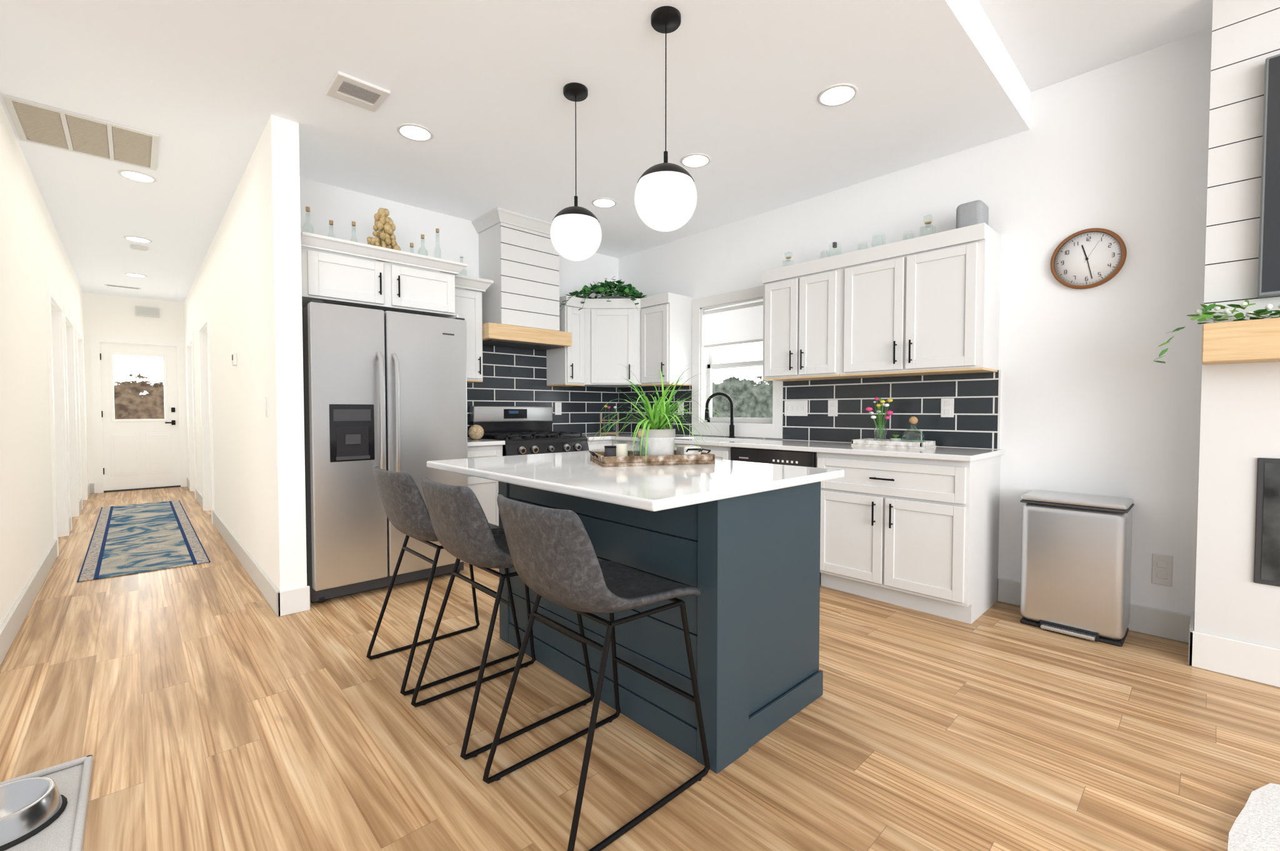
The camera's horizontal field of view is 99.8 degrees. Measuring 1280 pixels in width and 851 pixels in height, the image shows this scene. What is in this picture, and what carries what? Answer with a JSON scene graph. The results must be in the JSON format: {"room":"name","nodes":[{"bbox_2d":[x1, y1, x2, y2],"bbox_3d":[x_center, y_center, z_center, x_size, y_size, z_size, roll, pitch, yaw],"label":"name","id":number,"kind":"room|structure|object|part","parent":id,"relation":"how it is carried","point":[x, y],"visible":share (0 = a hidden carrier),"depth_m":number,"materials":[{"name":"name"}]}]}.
{"room":"living room and kitchen","nodes":[
{"label":"living room and kitchen","id":0,"kind":"room"},
{"bbox_2d":[0,100,88,627],"bbox_3d":[-5.124,-0.362,4.645,0.150,2.760,7.400,-2,2,-43],"label":"wall","id":1,"kind":"structure","parent":0,"point":[34,259],"depth_m":3.25,"materials":[{"name":"white paint"}]},
{"bbox_2d":[0,539,57,665],"bbox_3d":[-3.549,0.991,3.126,0.016,0.140,2.975,-2,2,-43],"label":"baseboard","id":2,"kind":"structure","parent":1,"relation":"attached to","point":[10,627],"depth_m":2.97,"materials":[{"name":"white wood"}]},
{"bbox_2d":[45,282,88,557],"bbox_3d":[-5.900,-0.075,5.530,0.118,2.135,3.790,-2,2,-43],"label":"door frame","id":3,"kind":"structure","parent":1,"relation":"attached to","point":[62,401],"depth_m":4.92,"materials":[{"name":"white wood"}]},
{"bbox_2d":[78,498,81,513],"bbox_3d":[-6.296,0.908,6.050,0.016,0.140,0.430,-2,2,-43],"label":"baseboard","id":4,"kind":"structure","parent":1,"relation":"attached to","point":[80,500],"depth_m":6.09,"materials":[{"name":"white wood"}]},
{"bbox_2d":[87,483,94,497],"bbox_3d":[-7.373,0.875,7.209,0.030,0.140,0.635,-2,2,-43],"label":"baseboard","id":5,"kind":"structure","parent":1,"relation":"attached to","point":[90,487],"depth_m":7.43,"materials":[{"name":"white wood"}]},
{"bbox_2d":[83,292,184,483],"bbox_3d":[-7.278,-0.452,7.800,1.331,2.760,0.150,-2,2,-43],"label":"wall","id":6,"kind":"structure","parent":0,"point":[109,315],"depth_m":7.60,"materials":[{"name":"white paint"}]},
{"bbox_2d":[90,334,188,493],"bbox_3d":[-7.213,-0.167,7.796,1.000,2.190,0.116,-2,2,-43],"label":"door","id":7,"kind":"structure","parent":6,"relation":"attached to","point":[138,454],"depth_m":7.78,"materials":[{"name":"white wood"}]},
{"bbox_2d":[135,305,159,318],"bbox_3d":[-7.117,-1.642,7.784,0.260,0.140,0.042,-2,2,-43],"label":"air vent","id":8,"kind":"object","parent":6,"relation":"attached to","point":[142,311],"visible":0.98,"depth_m":7.77,"materials":[{"name":"white plastic"}]},
{"bbox_2d":[183,115,306,591],"bbox_3d":[-4.376,-0.389,5.587,0.130,2.760,7.050,-2,2,-43],"label":"wall","id":9,"kind":"structure","parent":0,"point":[245,290],"depth_m":3.32,"materials":[{"name":"white paint"}]},
{"bbox_2d":[186,477,189,489],"bbox_3d":[-6.629,0.855,7.921,0.020,0.140,0.615,-2,2,-43],"label":"baseboard","id":10,"kind":"structure","parent":9,"relation":"attached to","point":[187,479],"depth_m":7.92,"materials":[{"name":"white wood"}]},
{"bbox_2d":[195,488,203,509],"bbox_3d":[-5.375,0.893,6.581,0.016,0.140,1.016,-2,2,-43],"label":"baseboard","id":11,"kind":"structure","parent":9,"relation":"attached to","point":[199,497],"depth_m":6.59,"materials":[{"name":"white wood"}]},
{"bbox_2d":[186,311,214,523],"bbox_3d":[-5.335,-0.105,6.582,0.118,2.135,3.070,-2,2,-43],"label":"door frame","id":12,"kind":"structure","parent":9,"relation":"attached to","point":[206,412],"depth_m":6.15,"materials":[{"name":"white wood"}]},
{"bbox_2d":[231,352,236,366],"bbox_3d":[-3.087,-0.504,4.098,0.024,0.095,0.100,-2,2,-43],"label":"thermostat","id":13,"kind":"object","parent":9,"relation":"attached to","point":[234,359],"visible":1,"depth_m":4.07,"materials":[{"name":"white plastic"}]},
{"bbox_2d":[212,510,292,616],"bbox_3d":[-3.152,0.960,4.237,0.045,0.140,3.381,-2,2,-43],"label":"baseboard","id":14,"kind":"structure","parent":9,"relation":"attached to","point":[280,602],"depth_m":3.47,"materials":[{"name":"white wood"}]},
{"bbox_2d":[265,396,268,416],"bbox_3d":[-2.204,-0.111,3.179,0.010,0.120,0.075,-2,2,-43],"label":"light switch","id":15,"kind":"object","parent":9,"relation":"attached to","point":[266,406],"visible":1,"depth_m":3.16,"materials":[{"name":"white plastic"}]},
{"bbox_2d":[300,177,618,438],"bbox_3d":[-1.346,-0.367,4.811,3.224,2.760,0.150,-2,2,-43],"label":"wall","id":16,"kind":"structure","parent":0,"point":[342,209],"depth_m":4.25,"materials":[{"name":"white paint"}]},
{"bbox_2d":[300,230,460,318],"bbox_3d":[-1.879,-0.968,3.750,0.960,0.362,0.637,-2,2,-43],"label":"upper cabinet","id":17,"kind":"object","parent":16,"relation":"attached to","point":[328,277],"depth_m":3.48,"materials":[{"name":"white wood"}]},
{"bbox_2d":[453,275,485,384],"bbox_3d":[-1.501,-0.762,4.325,0.360,0.798,0.329,-2,2,-43],"label":"upper cabinet","id":18,"kind":"object","parent":16,"relation":"attached to","point":[472,299],"depth_m":4.28,"materials":[{"name":"white wood"}]},
{"bbox_2d":[475,207,563,337],"bbox_3d":[-1.048,-1.286,4.697,0.570,0.913,0.383,-2,2,-43],"label":"range hood","id":19,"kind":"object","parent":16,"relation":"attached to","point":[519,260],"depth_m":4.51,"materials":[{"name":"white wood"}]},
{"bbox_2d":[543,290,588,387],"bbox_3d":[-0.696,-0.809,5.073,0.220,0.849,0.340,-2,2,-43],"label":"upper cabinet","id":20,"kind":"object","parent":16,"relation":"attached to","point":[562,352],"depth_m":4.95,"materials":[{"name":"white wood"}]},
{"bbox_2d":[580,282,653,389],"bbox_3d":[-0.248,-0.813,5.210,0.755,0.849,0.750,-2,2,-43],"label":"upper cabinet","id":21,"kind":"object","parent":16,"relation":"attached to","point":[613,328],"depth_m":5.03,"materials":[{"name":"white wood"}]},
{"bbox_2d":[0,0,1030,302],"bbox_3d":[-2.734,-1.926,5.272,4.555,0.330,9.994,-2,2,-43],"label":"ceiling","id":22,"kind":"structure","parent":0,"point":[205,90],"depth_m":2.81,"materials":[{"name":"white paint"}]},
{"bbox_2d":[1,93,159,170],"bbox_3d":[-3.238,-1.694,3.168,0.600,0.012,0.620,-2,2,-43],"label":"ceiling vent","id":23,"kind":"object","parent":22,"relation":"in","point":[34,122],"visible":1,"depth_m":3.13,"materials":[{"name":"white metal"}]},
{"bbox_2d":[105,284,141,289],"bbox_3d":[-6.736,-1.806,7.022,0.340,0.007,0.090,-2,2,-43],"label":"ceiling vent","id":24,"kind":"object","parent":22,"relation":"in","point":[124,287],"visible":0.96,"depth_m":7.02,"materials":[{"name":"white plastic"}]},
{"bbox_2d":[125,273,146,277],"bbox_3d":[-6.001,-1.788,6.415,0.195,0.010,0.195,0,2,2],"label":"recessed light","id":25,"kind":"object","parent":22,"relation":"in","point":[132,274],"depth_m":6.39,"materials":[{"name":"white plastic"}]},
{"bbox_2d":[117,170,156,182],"bbox_3d":[-3.455,-1.711,3.705,0.195,0.010,0.195,0,2,2],"label":"recessed light","id":26,"kind":"object","parent":22,"relation":"in","point":[135,175],"depth_m":3.69,"materials":[{"name":"white plastic"}]},
{"bbox_2d":[123,236,151,243],"bbox_3d":[-4.728,-1.750,5.074,0.195,0.010,0.195,0,2,2],"label":"recessed light","id":27,"kind":"object","parent":22,"relation":"in","point":[135,239],"depth_m":5.05,"materials":[{"name":"white plastic"}]},
{"bbox_2d":[130,244,148,251],"bbox_3d":[-4.926,-1.743,5.300,0.130,0.036,0.130,-2,2,-43],"label":"smoke detector","id":28,"kind":"object","parent":22,"relation":"attached to","point":[139,248],"visible":1,"depth_m":5.26,"materials":[{"name":"white plastic"}]},
{"bbox_2d":[325,70,390,112],"bbox_3d":[-1.423,-1.677,2.718,0.240,0.020,0.240,-2,2,-43],"label":"ceiling vent","id":29,"kind":"object","parent":22,"relation":"in","point":[354,90],"visible":1,"depth_m":2.70,"materials":[{"name":"white plastic"}]},
{"bbox_2d":[396,123,433,141],"bbox_3d":[-1.301,-1.694,3.121,0.195,0.010,0.195,0,2,2],"label":"recessed light","id":30,"kind":"object","parent":22,"relation":"in","point":[414,132],"depth_m":3.11,"materials":[{"name":"white plastic"}]},
{"bbox_2d":[550,82,601,261],"bbox_3d":[-0.324,-1.263,2.720,0.260,0.850,0.260,-2,2,-43],"label":"pendant light","id":31,"kind":"object","parent":22,"relation":"hanging from","point":[575,233],"visible":1,"depth_m":2.65,"materials":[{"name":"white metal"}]},
{"bbox_2d":[591,197,616,208],"bbox_3d":[-0.278,-1.724,4.178,0.195,0.010,0.195,0,2,2],"label":"recessed light","id":32,"kind":"object","parent":22,"relation":"in","point":[604,202],"depth_m":4.16,"materials":[{"name":"white plastic"}]},
{"bbox_2d":[634,5,697,231],"bbox_3d":[0.106,-1.241,2.219,0.260,0.864,0.260,-2,2,-43],"label":"pendant light","id":33,"kind":"object","parent":22,"relation":"hanging from","point":[665,197],"visible":1,"depth_m":2.15,"materials":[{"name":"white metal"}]},
{"bbox_2d":[680,153,710,167],"bbox_3d":[0.358,-1.704,3.472,0.195,0.010,0.195,0,2,2],"label":"recessed light","id":34,"kind":"object","parent":22,"relation":"in","point":[694,160],"depth_m":3.45,"materials":[{"name":"white plastic"}]},
{"bbox_2d":[816,83,858,106],"bbox_3d":[1.008,-1.684,2.751,0.195,0.010,0.195,0,2,2],"label":"recessed light","id":35,"kind":"object","parent":22,"relation":"in","point":[837,94],"depth_m":2.74,"materials":[{"name":"white plastic"}]},
{"bbox_2d":[0,486,1279,850],"bbox_3d":[-2.336,1.130,2.470,7.930,0.100,14.750,-2,2,-43],"label":"floor","id":36,"kind":"structure","parent":0,"point":[215,704],"depth_m":1.90,"materials":[{"name":"brown wood"}]},
{"bbox_2d":[0,755,93,850],"bbox_3d":[-1.686,1.070,1.397,0.348,0.080,0.700,-2,2,-43],"label":"pet mat","id":37,"kind":"object","parent":36,"relation":"on","point":[45,810],"visible":1,"depth_m":1.51,"materials":[{"name":"grey rubber"}]},
{"bbox_2d":[0,776,68,850],"bbox_3d":[-1.752,1.065,1.473,0.256,0.074,0.256,-2,2,-43],"label":"bowl","id":38,"kind":"object","parent":37,"relation":"on","point":[33,810],"depth_m":1.49,"materials":[{"name":"silver metal"}]},
{"bbox_2d":[76,500,210,582],"bbox_3d":[-4.796,0.998,5.211,0.700,0.008,3.780,-2,2,-43],"label":"runner rug","id":39,"kind":"object","parent":36,"relation":"on","point":[131,539],"visible":0.92,"depth_m":4.67,"materials":[{"name":"blue fabric"}]},
{"bbox_2d":[301,300,468,603],"bbox_3d":[-1.784,0.154,3.677,0.941,1.782,0.865,-2,2,-43],"label":"refrigerator","id":40,"kind":"object","parent":36,"relation":"on","point":[387,390],"visible":0.77,"depth_m":3.29,"materials":[{"name":"grey metal"}]},
{"bbox_2d":[366,466,521,696],"bbox_3d":[-0.904,0.631,2.490,0.556,0.897,0.448,-2,2,-43],"label":"bar stool","id":41,"kind":"object","parent":36,"relation":"on","point":[405,509],"visible":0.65,"depth_m":2.28,"materials":[{"name":"black metal"}]},
{"bbox_3d":[-0.906,0.350,2.480,0.540,0.350,0.456,-2,2,-43],"label":"seat","id":42,"kind":"part","parent":41,"relation":"part of","materials":[{"name":"leather"}]},
{"bbox_2d":[463,445,502,563],"bbox_3d":[-1.398,0.587,4.268,0.376,0.883,0.609,-2,2,-43],"label":"base cabinet","id":43,"kind":"object","parent":36,"relation":"on","point":[486,491],"depth_m":4.08,"materials":[{"name":"white wood"}]},
{"bbox_2d":[467,437,504,447],"bbox_3d":[-1.387,0.130,4.243,0.372,0.031,0.637,-2,2,-43],"label":"countertop","id":44,"kind":"structure","parent":43,"relation":"on","point":[472,442],"depth_m":4.06,"materials":[{"name":"white stone"}]},
{"bbox_2d":[410,476,594,760],"bbox_3d":[-0.530,0.642,2.093,0.556,0.897,0.448,-2,2,-43],"label":"bar stool","id":45,"kind":"object","parent":36,"relation":"on","point":[461,527],"visible":0.75,"depth_m":1.88,"materials":[{"name":"black metal"}]},
{"bbox_3d":[-0.533,0.362,2.083,0.540,0.350,0.456,-2,2,-43],"label":"seat","id":46,"kind":"part","parent":45,"relation":"part of","materials":[{"name":"leather"}]},
{"bbox_2d":[469,406,589,456],"bbox_3d":[-0.928,0.426,4.627,0.794,1.185,0.700,-2,2,-43],"label":"gas range","id":47,"kind":"object","parent":36,"relation":"on","point":[522,430],"visible":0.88,"depth_m":4.63,"materials":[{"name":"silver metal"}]},
{"bbox_2d":[482,494,709,850],"bbox_3d":[-0.130,0.654,1.667,0.556,0.897,0.448,-2,2,-43],"label":"bar stool","id":48,"kind":"object","parent":36,"relation":"on","point":[554,556],"visible":1,"depth_m":1.49,"materials":[{"name":"black metal"}]},
{"bbox_3d":[-0.132,0.374,1.657,0.540,0.350,0.456,-2,2,-43],"label":"seat","id":49,"kind":"part","parent":48,"relation":"part of","materials":[{"name":"leather"}]},
{"bbox_2d":[587,437,613,450],"bbox_3d":[-0.540,0.566,5.028,0.308,0.883,0.674,-2,2,-43],"label":"base cabinet","id":50,"kind":"object","parent":36,"relation":"on","point":[594,444],"depth_m":4.82,"materials":[{"name":"white wood"}]},
{"bbox_2d":[563,435,610,439],"bbox_3d":[-0.569,0.108,5.011,0.256,0.031,0.637,-2,2,-43],"label":"countertop","id":51,"kind":"structure","parent":50,"relation":"on","point":[589,437],"depth_m":4.82,"materials":[{"name":"white stone"}]},
{"bbox_2d":[613,437,639,450],"bbox_3d":[0.147,0.569,4.903,0.656,0.883,0.620,-2,2,-43],"label":"base cabinet","id":52,"kind":"object","parent":36,"relation":"on","point":[630,445],"depth_m":4.74,"materials":[{"name":"white wood"}]},
{"bbox_2d":[498,483,823,773],"bbox_3d":[0.038,0.639,2.449,0.742,0.884,1.390,-2,2,-43],"label":"kitchen island","id":53,"kind":"object","parent":36,"relation":"on","point":[736,543],"depth_m":1.92,"materials":[{"name":"blue wood"},{"name":"blue-grey painted wood"}]},
{"bbox_2d":[426,448,844,513],"bbox_3d":[-0.091,0.185,2.308,1.060,0.030,1.500,-2,2,-43],"label":"island countertop","id":54,"kind":"structure","parent":53,"relation":"on","point":[647,482],"depth_m":1.97,"materials":[{"name":"white stone"}]},
{"bbox_2d":[673,445,718,459],"bbox_3d":[0.576,0.581,4.477,0.613,0.883,0.868,-2,2,-43],"label":"base cabinet","id":55,"kind":"object","parent":36,"relation":"on","point":[714,450],"depth_m":4.10,"materials":[{"name":"white wood"}]},
{"bbox_2d":[718,447,810,467],"bbox_3d":[1.107,0.598,3.912,0.613,0.883,0.820,-2,2,-43],"label":"dishwasher","id":56,"kind":"object","parent":36,"relation":"on","point":[744,454],"depth_m":3.71,"materials":[{"name":"black metal"}]},
{"bbox_2d":[810,452,1001,624],"bbox_3d":[1.639,0.614,3.346,0.613,0.883,0.867,-2,2,-43],"label":"base cabinet","id":57,"kind":"object","parent":36,"relation":"on","point":[922,535],"depth_m":3.07,"materials":[{"name":"white wood"}]},
{"bbox_2d":[570,432,1004,462],"bbox_3d":[0.739,0.129,4.271,0.637,0.031,3.507,-2,2,-43],"label":"countertop","id":58,"kind":"structure","parent":57,"relation":"on","point":[874,449],"depth_m":3.41,"materials":[{"name":"white stone"}]},
{"bbox_2d":[690,437,710,439],"bbox_3d":[0.606,0.230,4.446,0.384,0.205,0.704,-2,2,-43],"label":"sink","id":59,"kind":"object","parent":58,"relation":"in","point":[691,438],"depth_m":4.76,"materials":[{"name":"white ceramic"}]},
{"bbox_2d":[704,392,738,437],"bbox_3d":[0.687,-0.090,4.583,0.178,0.389,0.229,-2,2,-43],"label":"faucet","id":60,"kind":"object","parent":58,"relation":"on","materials":[{"name":"black metal"}]},
{"bbox_2d":[1020,490,1134,646],"bbox_3d":[2.288,0.722,2.839,0.343,0.695,0.431,-2,2,-43],"label":"trash can","id":61,"kind":"object","parent":36,"relation":"on","point":[1075,570],"visible":1,"depth_m":2.73,"materials":[{"name":"silver metal"}]},
{"bbox_2d":[1227,783,1279,850],"bbox_3d":[1.811,1.111,0.865,1.240,0.030,1.210,-2,2,-43],"label":"shag rug","id":62,"kind":"object","parent":36,"relation":"on","point":[1255,827],"visible":1,"depth_m":1.46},
{"bbox_2d":[618,28,1211,614],"bbox_3d":[1.677,-0.444,3.834,0.150,2.970,5.710,-2,2,-43],"label":"wall","id":63,"kind":"structure","parent":0,"point":[1095,399],"depth_m":2.92,"materials":[{"name":"white paint"}]},
{"bbox_2d":[645,292,693,387],"bbox_3d":[0.243,-0.782,5.000,0.329,0.798,0.366,-2,2,-43],"label":"upper cabinet","id":64,"kind":"object","parent":63,"relation":"attached to","point":[669,325],"depth_m":4.86,"materials":[{"name":"white wood"}]},
{"bbox_2d":[691,285,783,438],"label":"window","id":65,"kind":"structure","parent":63,"relation":"in","point":[732,318],"depth_m":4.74,"materials":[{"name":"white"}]},
{"bbox_2d":[554,398,954,417],"bbox_3d":[0.580,-0.137,4.297,0.812,0.120,3.230,-2,2,-43],"label":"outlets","id":66,"kind":"structure","parent":63,"relation":"attached to","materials":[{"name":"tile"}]},
{"bbox_2d":[761,252,858,382],"bbox_3d":[1.243,-0.751,3.936,0.329,0.798,0.615,-2,2,-43],"label":"upper cabinet","id":67,"kind":"object","parent":63,"relation":"attached to","point":[799,312],"depth_m":3.82,"materials":[{"name":"white wood"}]},
{"bbox_2d":[835,217,1000,379],"bbox_3d":[1.740,-0.736,3.408,0.329,0.798,0.835,-2,2,-43],"label":"upper cabinet","id":68,"kind":"object","parent":63,"relation":"attached to","point":[887,372],"depth_m":3.23,"materials":[{"name":"white wood"}]},
{"bbox_2d":[1050,228,1126,289],"bbox_3d":[2.412,-0.898,2.906,0.030,0.316,0.316,-2,2,-43],"label":"wall clock","id":69,"kind":"object","parent":63,"relation":"attached to","point":[1088,258],"visible":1,"depth_m":2.90,"materials":[{"name":"brown wood"}]},
{"bbox_2d":[997,578,1184,642],"bbox_3d":[2.438,0.987,2.941,0.020,0.160,0.828,-2,2,-43],"label":"baseboard","id":70,"kind":"structure","parent":63,"relation":"attached to","point":[1166,624],"depth_m":2.76,"materials":[{"name":"white wood"}]},
{"bbox_2d":[1151,553,1173,586],"bbox_3d":[2.640,0.730,2.724,0.010,0.155,0.075,-2,2,-43],"label":"outlet","id":71,"kind":"object","parent":63,"relation":"attached to","point":[1162,569],"visible":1,"depth_m":2.72,"materials":[{"name":"white plastic"}]},
{"bbox_2d":[977,0,1213,92],"bbox_3d":[1.875,-1.921,1.405,3.130,0.120,1.960,-2,2,-43],"label":"ceiling","id":72,"kind":"structure","parent":0,"point":[1046,43],"depth_m":2.58,"materials":[{"name":"white paint"}]},
{"bbox_2d":[1194,0,1279,648],"bbox_3d":[2.916,-0.390,1.933,0.012,2.970,1.240,-2,2,-43],"label":"wall","id":73,"kind":"structure","parent":0,"point":[1240,423],"depth_m":2.31,"materials":[{"name":"white painted wood"}]},
{"bbox_2d":[1182,612,1194,627],"bbox_3d":[2.595,0.998,2.532,0.300,0.160,0.016,-2,2,-43],"label":"baseboard","id":74,"kind":"structure","parent":73,"relation":"attached to","point":[1189,619],"depth_m":2.65,"materials":[{"name":"white"}]},
{"bbox_2d":[1153,300,1279,364],"bbox_3d":[2.764,-0.384,1.925,0.233,0.258,1.337,-2,2,-43],"label":"mantel shelf","id":75,"kind":"object","parent":73,"relation":"attached to","point":[1254,340],"visible":0.98,"depth_m":2.18,"materials":[{"name":"brown wood"}]},
{"bbox_3d":[2.822,-0.334,1.880,0.199,0.160,1.190,-2,2,-43],"label":"mantel shelf","id":76,"kind":"part","parent":75,"relation":"part of","materials":[{"name":"brown wood"}]},
{"bbox_2d":[1182,625,1279,688],"bbox_3d":[2.900,1.014,1.969,0.016,0.160,1.256,-2,2,-43],"label":"baseboard","id":77,"kind":"structure","parent":73,"relation":"attached to","point":[1254,662],"depth_m":2.32,"materials":[{"name":"white wood"}]},
{"bbox_2d":[1253,458,1279,586],"bbox_3d":[2.948,0.411,1.903,0.013,0.530,1.020,-2,2,-43],"label":"fireplace insert","id":78,"kind":"object","parent":73,"relation":"attached to","point":[1267,561],"visible":1,"depth_m":2.25,"materials":[{"name":"grey glass"}]},
{"bbox_2d":[1257,53,1279,298],"bbox_3d":[2.929,-1.008,1.855,0.051,0.970,1.035,-2,2,-43],"label":"wall-mounted tv","id":79,"kind":"object","parent":73,"relation":"attached to","point":[1269,276],"visible":0.96,"depth_m":2.20,"materials":[{"name":"grey"}]},
{"label":"outside","id":80,"kind":"structure","parent":0,"visible":0},
{"bbox_2d":[113,355,164,419],"bbox_3d":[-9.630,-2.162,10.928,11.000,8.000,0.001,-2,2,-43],"label":"window","id":81,"kind":"structure","parent":80,"point":[142,391],"depth_m":10.68,"materials":[{"name":"clear glass"}]}
]}

